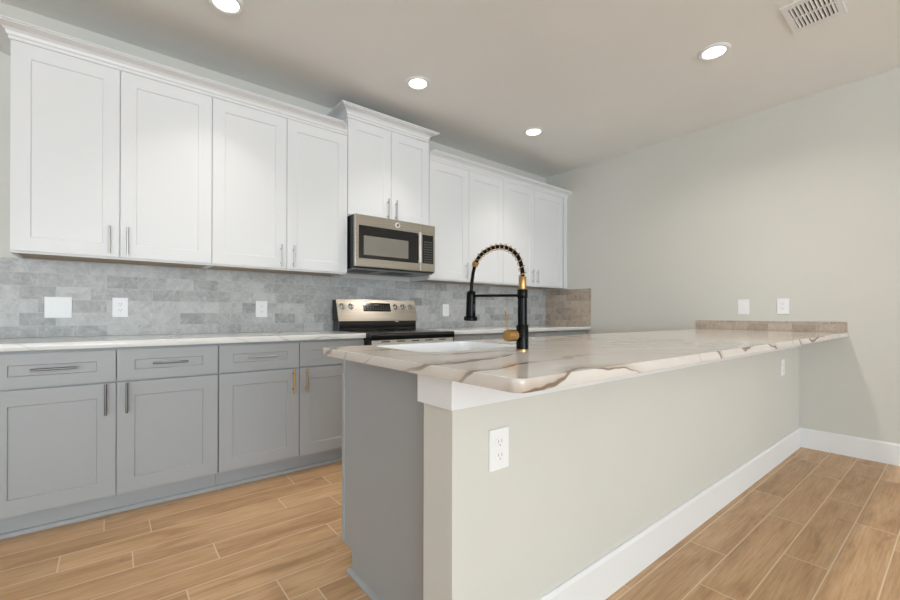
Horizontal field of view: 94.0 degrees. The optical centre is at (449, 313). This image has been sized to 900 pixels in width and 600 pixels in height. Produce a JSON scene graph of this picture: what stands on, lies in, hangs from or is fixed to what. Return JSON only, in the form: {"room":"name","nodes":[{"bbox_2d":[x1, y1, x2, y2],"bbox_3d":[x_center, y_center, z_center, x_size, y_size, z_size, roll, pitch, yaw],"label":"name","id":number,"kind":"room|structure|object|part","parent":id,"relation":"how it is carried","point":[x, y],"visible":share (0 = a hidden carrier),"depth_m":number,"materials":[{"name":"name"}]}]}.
{"room":"kitchen","nodes":[
{"label":"kitchen","id":0,"kind":"room"},
{"bbox_2d":[0,2,545,337],"bbox_3d":[-3.059,-0.340,1.929,10.861,2.763,0.120,0,0,-39],"label":"wall","id":1,"kind":"structure","parent":0,"point":[5,9],"depth_m":2.60,"materials":[{"name":"paint"}]},
{"bbox_2d":[10,39,211,268],"bbox_3d":[-1.957,-0.848,2.506,0.898,1.075,0.349,0,0,-39],"label":"upper cabinet","id":2,"kind":"object","parent":1,"relation":"attached to","point":[108,165],"visible":1,"depth_m":2.35,"materials":[{"name":"white paint"}]},
{"bbox_3d":[-2.056,-0.853,2.261,0.434,1.063,0.020,0,0,-39],"label":"door","id":3,"kind":"part","parent":2,"relation":"part of","materials":[{"name":"white paint"}]},
{"bbox_3d":[-1.906,-0.415,2.347,0.012,0.155,0.036,0,0,-39],"label":"handle","id":4,"kind":"part","parent":2,"relation":"part of","materials":[{"name":"silver metal"}]},
{"bbox_3d":[-1.980,-0.317,2.532,0.866,0.006,0.267,0,0,-39],"label":"panel","id":5,"kind":"part","parent":2,"relation":"part of","materials":[{"name":"beige wood"}]},
{"bbox_3d":[-1.843,-0.415,2.398,0.012,0.155,0.036,0,0,-39],"label":"handle","id":6,"kind":"part","parent":2,"relation":"part of","materials":[{"name":"silver metal"}]},
{"bbox_3d":[-1.706,-0.852,2.544,0.458,1.063,0.020,0,0,-39],"label":"door","id":7,"kind":"part","parent":2,"relation":"part of","materials":[{"name":"white paint"}]},
{"bbox_2d":[0,14,347,135],"bbox_3d":[-1.615,-1.420,2.759,1.907,0.068,0.400,0,0,-39],"label":"crown molding","id":8,"kind":"structure","parent":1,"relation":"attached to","point":[10,28],"depth_m":2.45,"materials":[{"name":"white paint"}]},
{"bbox_2d":[0,257,545,337],"bbox_3d":[-0.825,-0.084,3.651,5.202,0.446,0.008,0,0,-39],"label":"tile backsplash","id":9,"kind":"structure","parent":1,"relation":"attached to","point":[161,300],"depth_m":2.92,"materials":[{"name":"grey tile"}]},
{"bbox_2d":[44,297,71,317],"bbox_3d":[-2.292,-0.036,2.455,0.119,0.123,0.009,0,0,-39],"label":"light switch","id":10,"kind":"object","parent":9,"relation":"attached to","point":[54,307],"visible":1,"depth_m":2.45,"materials":[{"name":"white plastic"}]},
{"bbox_2d":[112,298,127,316],"bbox_3d":[-2.070,-0.039,2.635,0.078,0.122,0.008,0,0,-39],"label":"outlet","id":11,"kind":"object","parent":9,"relation":"attached to","point":[119,305],"visible":1,"depth_m":2.63,"materials":[{"name":"white plastic"}]},
{"bbox_2d":[117,308,123,312],"bbox_3d":[-2.068,-0.019,2.633,0.034,0.028,0.002,0,0,-39],"label":"receptacle","id":12,"kind":"object","parent":11,"relation":"attached to","point":[119,310],"depth_m":2.63,"materials":[{"name":"grey plastic"}]},
{"bbox_2d":[256,301,266,316],"bbox_3d":[-1.419,-0.034,3.161,0.082,0.122,0.008,0,0,-39],"label":"outlet","id":13,"kind":"object","parent":9,"relation":"attached to","point":[261,306],"visible":1,"depth_m":3.16,"materials":[{"name":"white plastic"}]},
{"bbox_2d":[443,304,448,315],"bbox_3d":[-0.042,-0.035,4.272,0.080,0.122,0.008,0,0,-39],"label":"outlet","id":14,"kind":"object","parent":9,"relation":"attached to","point":[445,306],"visible":1,"depth_m":4.27,"materials":[{"name":"white plastic"}]},
{"bbox_2d":[205,98,346,276],"bbox_3d":[-1.246,-0.846,3.080,0.928,1.075,0.349,0,0,-39],"label":"upper cabinet","id":15,"kind":"object","parent":1,"relation":"attached to","point":[279,184],"visible":0.94,"depth_m":2.94,"materials":[{"name":"white paint"}]},
{"bbox_3d":[-1.344,-0.851,2.836,0.464,1.063,0.020,0,0,-39],"label":"door","id":16,"kind":"part","parent":15,"relation":"part of","materials":[{"name":"white paint"}]},
{"bbox_3d":[-1.268,-0.315,3.106,0.896,0.006,0.267,0,0,-39],"label":"panel","id":17,"kind":"part","parent":15,"relation":"part of","materials":[{"name":"beige wood"}]},
{"bbox_3d":[-1.177,-0.406,2.935,0.012,0.155,0.036,0,0,-39],"label":"handle","id":18,"kind":"part","parent":15,"relation":"part of","materials":[{"name":"silver metal"}]},
{"bbox_3d":[-1.111,-0.406,2.989,0.012,0.155,0.036,0,0,-39],"label":"handle","id":19,"kind":"part","parent":15,"relation":"part of","materials":[{"name":"silver metal"}]},
{"bbox_3d":[-0.983,-0.850,3.127,0.456,1.063,0.020,0,0,-39],"label":"door","id":20,"kind":"part","parent":15,"relation":"part of","materials":[{"name":"white paint"}]},
{"bbox_2d":[332,118,428,224],"bbox_3d":[-0.578,-1.145,3.619,0.784,0.763,0.349,0,0,-39],"label":"upper cabinet","id":21,"kind":"object","parent":1,"relation":"attached to","point":[388,171],"visible":0.8,"depth_m":3.48,"materials":[{"name":"white paint"}]},
{"bbox_3d":[-0.650,-1.150,3.396,0.387,0.751,0.020,0,0,-39],"label":"door","id":22,"kind":"part","parent":21,"relation":"part of","materials":[{"name":"white paint"}]},
{"bbox_2d":[327,100,439,142],"bbox_3d":[-0.575,-1.567,3.598,0.921,0.078,0.400,0,0,-39],"label":"crown molding","id":23,"kind":"structure","parent":21,"relation":"attached to","point":[344,109],"depth_m":3.41,"materials":[{"name":"white paint"}]},
{"bbox_2d":[347,213,434,276],"bbox_3d":[-0.549,-0.552,3.576,0.756,0.421,0.452,0,0,-39],"label":"microwave","id":24,"kind":"object","parent":21,"relation":"attached to","point":[375,245],"visible":0.99,"depth_m":3.38,"materials":[{"name":"silver metal"}]},
{"bbox_3d":[-0.496,-0.562,3.386,0.599,0.400,0.030,0,0,-39],"label":"door","id":25,"kind":"part","parent":24,"relation":"part of","materials":[{"name":"silver metal"}]},
{"bbox_3d":[-0.482,-0.553,3.376,0.548,0.254,0.003,0,0,-39],"label":"door glass","id":26,"kind":"part","parent":24,"relation":"part of","materials":[{"name":"black glass"}]},
{"bbox_3d":[-0.563,-0.347,3.593,0.748,0.008,0.368,0,0,-39],"label":"panel","id":27,"kind":"part","parent":24,"relation":"part of","materials":[{"name":"grey metal"}]},
{"bbox_3d":[-0.256,-0.557,3.542,0.020,0.256,0.030,0,0,-39],"label":"handle","id":28,"kind":"part","parent":24,"relation":"part of","materials":[{"name":"silver metal"}]},
{"bbox_3d":[-0.201,-0.561,3.624,0.155,0.400,0.030,0,0,-39],"label":"control panel","id":29,"kind":"part","parent":24,"relation":"part of","materials":[{"name":"silver metal"}]},
{"bbox_3d":[-0.346,-1.149,3.642,0.387,0.751,0.020,0,0,-39],"label":"door","id":30,"kind":"part","parent":21,"relation":"part of","materials":[{"name":"white paint"}]},
{"bbox_2d":[410,160,502,285],"bbox_3d":[0.097,-0.842,4.163,0.951,1.075,0.349,0,0,-39],"label":"upper cabinet","id":31,"kind":"object","parent":1,"relation":"attached to","point":[466,207],"visible":0.73,"depth_m":4.02,"materials":[{"name":"white paint"}]},
{"bbox_3d":[-0.009,-0.847,3.914,0.471,1.063,0.020,0,0,-39],"label":"door","id":32,"kind":"part","parent":31,"relation":"part of","materials":[{"name":"white paint"}]},
{"bbox_3d":[0.074,-0.311,4.190,0.919,0.006,0.267,0,0,-39],"label":"panel","id":33,"kind":"part","parent":31,"relation":"part of","materials":[{"name":"beige wood"}]},
{"bbox_3d":[0.362,-0.846,4.213,0.473,1.063,0.020,0,0,-39],"label":"door","id":34,"kind":"part","parent":31,"relation":"part of","materials":[{"name":"white paint"}]},
{"bbox_2d":[488,181,566,288],"bbox_3d":[0.894,-0.840,4.807,1.096,1.075,0.349,0,0,-39],"label":"upper cabinet","id":35,"kind":"object","parent":1,"relation":"attached to","point":[532,219],"depth_m":4.68,"materials":[{"name":"white paint"}]},
{"bbox_2d":[429,149,572,198],"bbox_3d":[0.636,-1.413,4.371,2.047,0.068,0.080,0,0,-39],"label":"crown molding","id":36,"kind":"structure","parent":35,"relation":"attached to","point":[435,155],"depth_m":4.23,"materials":[{"name":"white paint"}]},
{"bbox_3d":[0.739,-0.844,4.517,0.489,1.063,0.020,0,0,-39],"label":"door","id":37,"kind":"part","parent":35,"relation":"part of","materials":[{"name":"white paint"}]},
{"bbox_3d":[0.847,-0.309,4.814,1.003,0.006,0.267,0,0,-39],"label":"panel","id":38,"kind":"part","parent":35,"relation":"part of","materials":[{"name":"beige wood"}]},
{"bbox_3d":[1.131,-0.843,4.833,0.509,1.063,0.020,0,0,-39],"label":"door","id":39,"kind":"part","parent":35,"relation":"part of","materials":[{"name":"white paint"}]},
{"bbox_3d":[1.377,-0.839,5.033,0.060,1.075,0.022,0,0,-39],"label":"filler strip","id":40,"kind":"part","parent":35,"relation":"part of","materials":[{"name":"white wood"}]},
{"bbox_2d":[0,0,899,177],"bbox_3d":[0.267,-1.769,-2.187,11.101,0.100,10.703,0,0,-39],"label":"ceiling","id":41,"kind":"structure","parent":0,"point":[601,79],"depth_m":2.79,"materials":[{"name":"paint"}]},
{"bbox_2d":[207,0,244,14],"bbox_3d":[-1.237,-1.712,2.316,0.188,0.011,0.188,0,0,-39],"label":"recessed light","id":42,"kind":"object","parent":41,"relation":"in","point":[230,7],"visible":1,"depth_m":2.34,"materials":[{"name":"white paint"}]},
{"bbox_2d":[405,76,430,89],"bbox_3d":[-0.238,-1.709,3.120,0.188,0.011,0.188,0,0,-39],"label":"recessed light","id":43,"kind":"object","parent":41,"relation":"in","point":[414,82],"visible":1,"depth_m":3.11,"materials":[{"name":"white paint"}]},
{"bbox_2d":[523,127,543,135],"bbox_3d":[0.785,-1.706,3.944,0.188,0.011,0.188,0,0,-39],"label":"recessed light","id":44,"kind":"object","parent":41,"relation":"in","point":[533,131],"visible":1,"depth_m":3.93,"materials":[{"name":"white paint"}]},
{"bbox_2d":[697,42,730,60],"bbox_3d":[1.723,-1.705,2.739,0.188,0.011,0.188,0,0,-39],"label":"recessed light","id":45,"kind":"object","parent":41,"relation":"in","point":[717,50],"visible":1,"depth_m":2.73,"materials":[{"name":"white paint"}]},
{"bbox_2d":[780,0,846,33],"bbox_3d":[2.048,-1.706,2.365,0.322,0.008,0.235,0,0,-39],"label":"ceiling vent","id":46,"kind":"object","parent":41,"relation":"in","point":[800,15],"visible":1,"depth_m":2.37,"materials":[{"name":"white metal"}]},
{"bbox_2d":[0,447,899,599],"bbox_3d":[0.261,1.094,-2.190,11.101,0.100,10.703,0,0,-39],"label":"floor","id":47,"kind":"structure","parent":0,"point":[818,525],"depth_m":1.88,"materials":[{"name":"brown wood"}]},
{"bbox_2d":[0,344,217,539],"bbox_3d":[-1.886,0.608,2.368,0.928,0.872,0.642,0,0,-39],"label":"base cabinet","id":48,"kind":"object","parent":47,"relation":"on","point":[88,433],"visible":0.97,"depth_m":2.12,"materials":[{"name":"grey paint"}]},
{"bbox_3d":[-1.875,0.261,1.987,0.160,0.012,0.036,0,0,-39],"label":"handle","id":49,"kind":"part","parent":48,"relation":"part of","materials":[{"name":"grey metal"}]},
{"bbox_3d":[-1.893,0.265,2.009,0.459,0.158,0.020,0,0,-39],"label":"drawer","id":50,"kind":"part","parent":48,"relation":"part of","materials":[{"name":"grey paint"}]},
{"bbox_3d":[-1.894,0.639,2.008,0.459,0.572,0.020,0,0,-39],"label":"door","id":51,"kind":"part","parent":48,"relation":"part of","materials":[{"name":"grey paint"}]},
{"bbox_3d":[-1.728,0.432,2.106,0.012,0.155,0.036,0,0,-39],"label":"handle","id":52,"kind":"part","parent":48,"relation":"part of","materials":[{"name":"grey metal"}]},
{"bbox_3d":[-1.752,1.032,2.200,0.928,0.023,0.013,0,0,-39],"label":"shoe molding","id":53,"kind":"part","parent":48,"relation":"part of","materials":[{"name":"grey paint"}]},
{"bbox_3d":[-1.663,0.432,2.159,0.012,0.155,0.036,0,0,-39],"label":"handle","id":54,"kind":"part","parent":48,"relation":"part of","materials":[{"name":"grey metal"}]},
{"bbox_3d":[-1.534,0.640,2.299,0.459,0.572,0.020,0,0,-39],"label":"door","id":55,"kind":"part","parent":48,"relation":"part of","materials":[{"name":"grey paint"}]},
{"bbox_3d":[-1.533,0.266,2.300,0.459,0.158,0.020,0,0,-39],"label":"drawer","id":56,"kind":"part","parent":48,"relation":"part of","materials":[{"name":"grey paint"}]},
{"bbox_3d":[-1.515,0.262,2.278,0.160,0.012,0.036,0,0,-39],"label":"handle","id":57,"kind":"part","parent":48,"relation":"part of","materials":[{"name":"grey metal"}]},
{"bbox_2d":[0,330,365,351],"bbox_3d":[-1.725,0.155,2.513,2.372,0.034,0.646,0,0,-39],"label":"countertop","id":58,"kind":"structure","parent":48,"relation":"on","point":[74,342],"depth_m":2.35,"materials":[{"name":"white stone"}]},
{"bbox_2d":[215,338,363,489],"bbox_3d":[-1.160,0.610,2.954,0.936,0.872,0.642,0,0,-39],"label":"base cabinet","id":59,"kind":"object","parent":47,"relation":"on","point":[280,402],"visible":0.69,"depth_m":2.66,"materials":[{"name":"grey paint"}]},
{"bbox_3d":[-1.169,0.267,2.594,0.463,0.158,0.020,0,0,-39],"label":"drawer","id":60,"kind":"part","parent":59,"relation":"part of","materials":[{"name":"grey paint"}]},
{"bbox_3d":[-1.169,0.641,2.593,0.463,0.572,0.020,0,0,-39],"label":"door","id":61,"kind":"part","parent":59,"relation":"part of","materials":[{"name":"grey paint"}]},
{"bbox_3d":[-1.151,0.263,2.572,0.160,0.012,0.036,0,0,-39],"label":"handle","id":62,"kind":"part","parent":59,"relation":"part of","materials":[{"name":"silver metal"}]},
{"bbox_3d":[-1.026,1.034,2.786,0.936,0.023,0.013,0,0,-39],"label":"shoe molding","id":63,"kind":"part","parent":59,"relation":"part of","materials":[{"name":"grey paint"}]},
{"bbox_3d":[-1.002,0.434,2.692,0.012,0.155,0.036,0,0,-39],"label":"handle","id":64,"kind":"part","parent":59,"relation":"part of","materials":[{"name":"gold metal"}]},
{"bbox_3d":[-0.937,0.435,2.745,0.012,0.155,0.036,0,0,-39],"label":"handle","id":65,"kind":"part","parent":59,"relation":"part of","materials":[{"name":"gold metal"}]},
{"bbox_3d":[-0.806,0.642,2.887,0.463,0.572,0.020,0,0,-39],"label":"door","id":66,"kind":"part","parent":59,"relation":"part of","materials":[{"name":"grey paint"}]},
{"bbox_3d":[-0.805,0.268,2.887,0.463,0.158,0.020,0,0,-39],"label":"drawer","id":67,"kind":"part","parent":59,"relation":"part of","materials":[{"name":"grey paint"}]},
{"bbox_2d":[342,359,423,599],"bbox_3d":[0.111,0.606,1.794,0.949,0.883,0.686,0,0,-39],"label":"base cabinet","id":68,"kind":"object","parent":47,"relation":"on","point":[383,417],"visible":0.23,"depth_m":1.49,"materials":[{"name":"grey paint"}]},
{"bbox_3d":[-0.225,1.035,1.464,0.013,0.021,0.594,0,0,-39],"label":"shoe molding","id":69,"kind":"part","parent":68,"relation":"part of","materials":[{"name":"grey paint"}]},
{"bbox_2d":[332,299,453,344],"bbox_3d":[-0.461,0.465,3.448,0.768,1.166,0.716,0,0,-39],"label":"range","id":70,"kind":"object","parent":47,"relation":"on","point":[383,322],"visible":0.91,"depth_m":3.50,"materials":[{"name":"silver metal"}]},
{"bbox_3d":[-0.616,-0.027,3.643,0.768,0.182,0.061,0,0,-39],"label":"plate","id":71,"kind":"part","parent":70,"relation":"part of","materials":[{"name":"silver metal"}]},
{"bbox_2d":[344,329,453,340],"bbox_3d":[-0.473,0.167,3.464,0.766,0.049,0.675,0,0,-39],"label":"cooktop","id":72,"kind":"object","parent":70,"relation":"in","point":[371,334],"depth_m":3.25,"materials":[{"name":"black glass"}]},
{"bbox_3d":[-0.283,0.209,3.228,0.742,0.034,0.060,0,0,-39],"label":"vent trim","id":73,"kind":"part","parent":70,"relation":"part of","materials":[{"name":"silver metal"}]},
{"bbox_2d":[454,333,502,340],"bbox_3d":[0.099,0.614,3.970,0.735,0.872,0.642,0,0,-39],"label":"base cabinet","id":74,"kind":"object","parent":47,"relation":"on","point":[459,337],"visible":0.03,"depth_m":3.73,"materials":[{"name":"grey paint"}]},
{"bbox_3d":[0.130,0.271,3.641,0.362,0.158,0.020,0,0,-39],"label":"drawer","id":75,"kind":"part","parent":74,"relation":"part of","materials":[{"name":"grey paint"}]},
{"bbox_3d":[0.259,0.557,3.772,0.735,0.757,0.019,0,0,-39],"label":"frame","id":76,"kind":"part","parent":74,"relation":"part of","materials":[{"name":"grey paint"}]},
{"bbox_3d":[0.415,0.272,3.872,0.362,0.158,0.020,0,0,-39],"label":"drawer","id":77,"kind":"part","parent":74,"relation":"part of","materials":[{"name":"grey paint"}]},
{"bbox_2d":[529,331,556,336],"bbox_3d":[0.668,0.616,4.429,0.721,0.872,0.642,0,0,-39],"label":"base cabinet","id":78,"kind":"object","parent":47,"relation":"on","point":[538,333],"visible":0.02,"depth_m":4.30,"materials":[{"name":"grey paint"}]},
{"bbox_2d":[416,325,590,334],"bbox_3d":[0.602,0.162,4.392,2.066,0.034,0.646,0,0,-39],"label":"countertop","id":79,"kind":"structure","parent":78,"relation":"on","point":[495,329],"depth_m":4.13,"materials":[{"name":"white stone"}]},
{"bbox_3d":[0.828,0.558,4.231,0.721,0.757,0.019,0,0,-39],"label":"frame","id":80,"kind":"part","parent":78,"relation":"part of","materials":[{"name":"grey paint"}]},
{"bbox_3d":[0.981,0.273,4.329,0.355,0.158,0.020,0,0,-39],"label":"drawer","id":81,"kind":"part","parent":78,"relation":"part of","materials":[{"name":"grey paint"}]},
{"bbox_2d":[555,330,586,335],"bbox_3d":[1.166,0.617,4.832,0.551,0.872,0.642,0,0,-39],"label":"base cabinet","id":82,"kind":"object","parent":47,"relation":"on","point":[564,332],"visible":0.03,"depth_m":4.60,"materials":[{"name":"grey paint"}]},
{"bbox_3d":[1.327,0.560,4.633,0.551,0.757,0.019,0,0,-39],"label":"frame","id":83,"kind":"part","parent":82,"relation":"part of","materials":[{"name":"grey paint"}]},
{"bbox_2d":[423,347,798,599],"bbox_3d":[1.351,0.609,2.270,3.564,0.884,0.129,0,0,-39],"label":"wall","id":84,"kind":"structure","parent":0,"point":[590,468],"depth_m":1.45,"materials":[{"name":"paint"}]},
{"bbox_2d":[489,426,508,471],"bbox_3d":[0.142,0.388,1.205,0.078,0.118,0.008,0,0,-39],"label":"outlet","id":85,"kind":"object","parent":84,"relation":"attached to","point":[499,437],"visible":1,"depth_m":1.20,"materials":[{"name":"white plastic"}]},
{"bbox_2d":[496,437,503,447],"bbox_3d":[0.143,0.369,1.203,0.034,0.028,0.002,0,0,-39],"label":"receptacle","id":86,"kind":"object","parent":85,"relation":"attached to","point":[499,440],"depth_m":1.20,"materials":[{"name":"grey plastic"}]},
{"bbox_2d":[496,450,503,460],"bbox_3d":[0.143,0.408,1.203,0.034,0.028,0.002,0,0,-39],"label":"receptacle","id":87,"kind":"object","parent":85,"relation":"attached to","point":[499,453],"depth_m":1.20,"materials":[{"name":"grey plastic"}]},
{"bbox_2d":[323,329,847,392],"bbox_3d":[1.230,0.152,2.377,3.620,0.030,1.016,0,0,-39],"label":"countertop","id":88,"kind":"structure","parent":84,"relation":"on","point":[550,362],"depth_m":1.40,"materials":[{"name":"stone"}]},
{"bbox_2d":[377,342,515,351],"bbox_3d":[-0.003,0.249,1.739,0.508,0.229,0.378,0,0,-39],"label":"sink","id":89,"kind":"object","parent":88,"relation":"in","point":[445,346],"visible":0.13,"depth_m":1.92,"materials":[{"name":"white ceramic"}]},
{"bbox_2d":[464,243,528,350],"bbox_3d":[0.149,-0.070,1.625,0.121,0.407,0.335,0,0,-39],"label":"faucet","id":90,"kind":"object","parent":88,"relation":"on","point":[520,334],"visible":1,"depth_m":1.53,"materials":[{"name":"matte black metal"},{"name":"brushed gold"}]},
{"bbox_3d":[0.177,-0.071,1.641,0.015,0.020,0.254,0,0,-39],"label":"support arm","id":91,"kind":"part","parent":90,"relation":"part of","materials":[{"name":"black metal"}]},
{"bbox_3d":[0.215,0.078,1.492,0.047,0.043,0.043,0,0,-39],"label":"handle","id":92,"kind":"part","parent":90,"relation":"part of","materials":[{"name":"gold metal"}]},
{"bbox_2d":[417,345,800,410],"bbox_3d":[1.347,0.211,2.266,3.576,0.088,0.155,0,0,-39],"label":"trim","id":93,"kind":"structure","parent":84,"relation":"attached to","point":[442,393],"depth_m":1.16,"materials":[{"name":"white paint"}]},
{"bbox_2d":[537,428,800,599],"bbox_3d":[1.343,0.976,2.255,3.562,0.150,0.143,0,0,-39],"label":"baseboard","id":94,"kind":"structure","parent":84,"relation":"attached to","point":[599,580],"depth_m":1.84,"materials":[{"name":"white paint"}]},
{"bbox_2d":[780,359,784,375],"bbox_3d":[2.404,0.389,3.031,0.088,0.116,0.008,0,0,-39],"label":"outlet","id":95,"kind":"object","parent":84,"relation":"attached to","point":[782,362],"visible":1,"depth_m":3.02,"materials":[{"name":"white plastic"}]},
{"bbox_2d":[545,68,899,443],"bbox_3d":[4.499,-0.325,1.307,0.120,2.763,10.583,0,0,-39],"label":"wall","id":96,"kind":"structure","parent":0,"point":[798,200],"depth_m":3.46,"materials":[{"name":"paint"}]},
{"bbox_2d":[545,288,590,325],"bbox_3d":[1.404,-0.071,5.039,0.008,0.434,0.646,0,0,-39],"label":"tile backsplash","id":97,"kind":"structure","parent":96,"relation":"attached to","point":[570,307],"depth_m":5.02,"materials":[{"name":"beige tile"}]},
{"bbox_2d":[738,299,748,313],"bbox_3d":[2.539,-0.058,3.630,0.009,0.128,0.082,0,0,-39],"label":"light switch","id":98,"kind":"object","parent":96,"relation":"attached to","point":[743,305],"visible":1,"depth_m":3.63,"materials":[{"name":"white plastic"}]},
{"bbox_2d":[696,320,846,331],"bbox_3d":[2.626,0.101,3.522,0.010,0.078,1.039,0,0,-39],"label":"tile backsplash","id":99,"kind":"structure","parent":96,"relation":"attached to","point":[810,326],"depth_m":3.45,"materials":[{"name":"beige tile"}]},
{"bbox_2d":[777,298,788,313],"bbox_3d":[2.712,-0.059,3.417,0.008,0.127,0.080,0,0,-39],"label":"outlet","id":100,"kind":"object","parent":96,"relation":"attached to","point":[782,304],"visible":1,"depth_m":3.41,"materials":[{"name":"white plastic"}]},
{"bbox_2d":[799,427,899,465],"bbox_3d":[5.270,0.982,0.240,0.014,0.150,7.953,0,0,-39],"label":"baseboard","id":101,"kind":"structure","parent":96,"relation":"attached to","point":[857,447],"depth_m":3.09,"materials":[{"name":"white paint"}]}
]}

